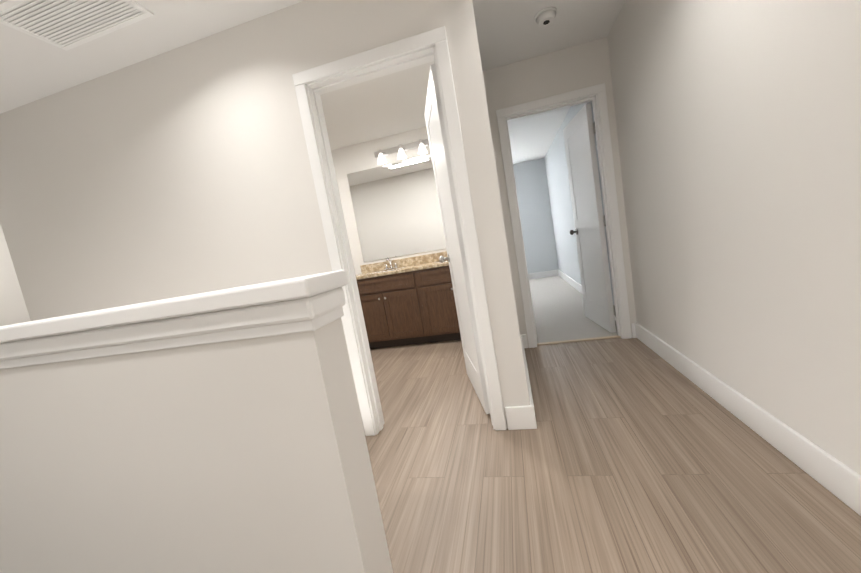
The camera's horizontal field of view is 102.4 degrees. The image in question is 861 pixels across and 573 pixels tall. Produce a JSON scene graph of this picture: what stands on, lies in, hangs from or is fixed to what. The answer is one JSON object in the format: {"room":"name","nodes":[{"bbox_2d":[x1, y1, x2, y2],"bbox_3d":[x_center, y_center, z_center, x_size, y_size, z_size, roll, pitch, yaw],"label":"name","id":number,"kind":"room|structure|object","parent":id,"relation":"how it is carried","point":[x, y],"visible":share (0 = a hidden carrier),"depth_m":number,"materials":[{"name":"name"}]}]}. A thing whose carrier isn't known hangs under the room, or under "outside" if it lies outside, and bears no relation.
{"room":"upstairs hallway","nodes":[
{"label":"upstairs hallway","id":0,"kind":"room"},
{"bbox_2d":[0,223,30,325],"bbox_3d":[-3.863,0.072,3.734,0.120,2.420,3.860,-8,7,13],"label":"wall","id":1,"kind":"structure","parent":0,"point":[13,309],"depth_m":3.23,"materials":[{"name":"white paint"}]},
{"bbox_2d":[0,317,392,572],"bbox_3d":[-1.676,2.072,1.424,3.600,3.700,0.130,-8,7,13],"label":"wall","id":2,"kind":"structure","parent":0,"point":[245,456],"depth_m":0.88,"materials":[{"name":"white paint"}]},
{"bbox_2d":[0,270,347,368],"bbox_3d":[-1.971,0.276,1.211,3.626,0.115,0.190,-8,7,13],"label":"cap","id":3,"kind":"object","parent":2,"relation":"on","point":[309,303],"visible":1,"depth_m":0.80,"materials":[{"name":"white wood"}]},
{"bbox_2d":[0,0,528,431],"bbox_3d":[-1.306,-0.186,2.201,3.480,2.420,0.120,-8,7,13],"label":"wall","id":4,"kind":"structure","parent":0,"point":[184,170],"depth_m":2.10,"materials":[{"name":"white paint"}]},
{"bbox_2d":[292,26,506,435],"bbox_3d":[-0.146,-0.185,1.951,0.842,2.086,0.154,-8,7,13],"label":"door frame","id":5,"kind":"structure","parent":4,"relation":"attached to","point":[311,85],"depth_m":1.86,"materials":[{"name":"white wood"}]},
{"bbox_2d":[424,64,489,413],"bbox_3d":[0.144,-0.246,2.311,0.295,1.995,0.675,-8,7,13],"label":"bathroom door","id":6,"kind":"structure","parent":4,"relation":"in","point":[441,163],"depth_m":2.14,"materials":[{"name":"painted wood"},{"name":"satin nickel"}]},
{"bbox_2d":[0,0,625,163],"bbox_3d":[-1.996,-1.320,1.906,6.700,0.100,12.400,-8,7,13],"label":"ceiling","id":7,"kind":"structure","parent":0,"point":[32,68],"depth_m":2.25,"materials":[{"name":"white paint"}]},
{"bbox_2d":[0,0,153,50],"bbox_3d":[-1.693,-1.284,1.629,0.600,0.009,0.320,-8,7,13],"label":"ceiling vent","id":8,"kind":"object","parent":7,"relation":"in","point":[66,25],"visible":1,"depth_m":1.66,"materials":[{"name":"white"}]},
{"bbox_2d":[534,7,556,26],"bbox_3d":[0.757,-1.757,2.269,0.140,0.052,0.140,-8,7,13],"label":"smoke detector","id":9,"kind":"object","parent":7,"relation":"attached to","point":[544,17],"visible":1,"depth_m":2.23,"materials":[{"name":"white plastic"}]},
{"bbox_2d":[331,127,446,274],"bbox_3d":[-0.827,-0.529,4.425,3.480,2.420,0.120,-8,7,13],"label":"wall","id":10,"kind":"structure","parent":0,"point":[353,158],"depth_m":4.23,"materials":[{"name":"white paint"}]},
{"bbox_2d":[347,155,445,261],"bbox_3d":[-0.170,-0.957,4.150,1.590,1.100,0.006,-8,7,13],"label":"bathroom mirror","id":11,"kind":"object","parent":10,"relation":"attached to","point":[396,207],"visible":0.64,"depth_m":4.20,"materials":[{"name":"white mirror"}]},
{"bbox_2d":[374,139,428,163],"bbox_3d":[-0.337,-1.569,4.016,0.700,0.165,0.154,-8,7,13],"label":"sconce","id":12,"kind":"object","parent":10,"relation":"attached to","point":[400,149],"visible":0.88,"depth_m":4.03,"materials":[{"name":"silver metal"}]},
{"bbox_2d":[360,251,446,274],"bbox_3d":[-0.072,-0.333,4.207,1.680,0.100,0.020,-8,7,13],"label":"backsplash","id":13,"kind":"structure","parent":10,"relation":"attached to","point":[423,258],"depth_m":4.24,"materials":[{"name":"beige stone"}]},
{"bbox_2d":[446,0,529,406],"bbox_3d":[0.552,-0.590,2.928,0.120,2.420,2.420,-8,7,13],"label":"wall","id":14,"kind":"structure","parent":0,"point":[488,167],"depth_m":1.75,"materials":[{"name":"white paint"}]},
{"bbox_2d":[505,406,513,420],"bbox_3d":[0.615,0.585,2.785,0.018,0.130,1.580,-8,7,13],"label":"baseboard","id":15,"kind":"structure","parent":14,"relation":"attached to","point":[509,410],"depth_m":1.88,"materials":[{"name":"white wood"}]},
{"bbox_2d":[520,334,536,428],"bbox_3d":[0.697,0.603,2.513,0.060,0.130,1.358,-8,7,13],"label":"baseboard","id":16,"kind":"structure","parent":14,"relation":"attached to","point":[528,411],"depth_m":1.87,"materials":[{"name":"white wood"}]},
{"bbox_2d":[513,158,557,273],"bbox_3d":[0.828,-1.184,7.588,3.740,2.420,0.120,-8,7,13],"label":"wall","id":17,"kind":"structure","parent":0,"point":[535,212],"depth_m":7.19,"materials":[{"name":"white paint"}]},
{"bbox_2d":[528,270,557,278],"bbox_3d":[0.991,-0.051,7.656,3.470,0.130,0.018,-8,7,13],"label":"baseboard","id":18,"kind":"structure","parent":17,"relation":"attached to","point":[553,272],"depth_m":7.31,"materials":[{"name":"white wood"}]},
{"bbox_2d":[482,37,636,347],"bbox_3d":[1.117,-0.694,2.987,0.970,2.420,0.120,-8,7,13],"label":"wall","id":19,"kind":"structure","parent":0,"point":[573,68],"depth_m":2.83,"materials":[{"name":"white paint"}]},
{"bbox_2d":[496,83,631,347],"bbox_3d":[1.150,-0.531,3.005,0.852,2.086,0.154,-8,7,13],"label":"door frame","id":20,"kind":"structure","parent":19,"relation":"attached to","point":[596,95],"depth_m":2.90,"materials":[{"name":"white"}]},
{"bbox_2d":[537,335,620,345],"bbox_3d":[1.322,0.486,3.117,0.708,0.011,0.045,-8,7,13],"label":"trim","id":21,"kind":"structure","parent":19,"relation":"attached to","point":[579,340],"depth_m":3.10,"materials":[{"name":"beige wood"}]},
{"bbox_2d":[563,103,615,332],"bbox_3d":[1.498,-0.602,3.367,0.192,1.995,0.706,-8,7,13],"label":"bedroom door","id":22,"kind":"structure","parent":19,"relation":"in","point":[583,173],"depth_m":3.24,"materials":[{"name":"white"}]},
{"bbox_2d":[529,275,617,342],"bbox_3d":[0.579,0.376,5.601,3.740,0.106,4.530,-8,7,13],"label":"floor carpet","id":23,"kind":"object","parent":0,"point":[558,308],"visible":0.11,"depth_m":4.15,"materials":[{"name":"grey carpet"}]},
{"bbox_2d":[365,338,860,572],"bbox_3d":[-1.875,1.363,0.794,6.540,0.100,9.340,-8,7,13],"label":"floor","id":24,"kind":"structure","parent":0,"point":[633,455],"depth_m":1.44,"materials":[{"name":"brown wood"}]},
{"bbox_2d":[356,263,460,348],"bbox_3d":[-0.047,0.200,3.989,1.640,0.830,0.585,-8,7,13],"label":"bathroom vanity","id":25,"kind":"object","parent":24,"relation":"on","point":[408,301],"depth_m":3.78,"materials":[{"name":"brown wood"}]},
{"bbox_2d":[356,259,443,278],"bbox_3d":[-0.118,-0.225,3.950,1.680,0.036,0.568,-8,7,13],"label":"countertop","id":26,"kind":"structure","parent":25,"relation":"on","point":[437,264],"depth_m":3.78,"materials":[{"name":"beige stone"}]},
{"bbox_2d":[368,267,399,274],"bbox_3d":[-0.506,-0.122,4.046,0.456,0.130,0.346,-8,7,13],"label":"sink","id":27,"kind":"object","parent":26,"relation":"in","point":[389,268],"depth_m":4.18,"materials":[{"name":"white ceramic"}]},
{"bbox_2d":[384,258,395,270],"bbox_3d":[-0.497,-0.279,4.175,0.170,0.144,0.150,-8,7,13],"label":"faucet","id":28,"kind":"object","parent":26,"relation":"on","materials":[{"name":"silver metal"}]},
{"bbox_2d":[544,0,860,474],"bbox_3d":[1.321,-0.539,1.373,0.120,2.420,12.120,-8,7,13],"label":"wall","id":29,"kind":"structure","parent":0,"point":[738,123],"depth_m":1.41,"materials":[{"name":"white paint"}]},
{"bbox_2d":[558,269,615,320],"bbox_3d":[2.231,0.029,5.165,0.022,0.130,4.340,-8,7,13],"label":"baseboard","id":30,"kind":"structure","parent":29,"relation":"attached to","point":[576,285],"depth_m":5.76,"materials":[{"name":"white wood"}]},
{"bbox_2d":[631,323,860,515],"bbox_3d":[0.963,0.934,-0.691,0.030,0.130,7.540,-8,7,13],"label":"baseboard","id":31,"kind":"structure","parent":29,"relation":"attached to","point":[841,481],"depth_m":1.44,"materials":[{"name":"white wood"}]}
]}

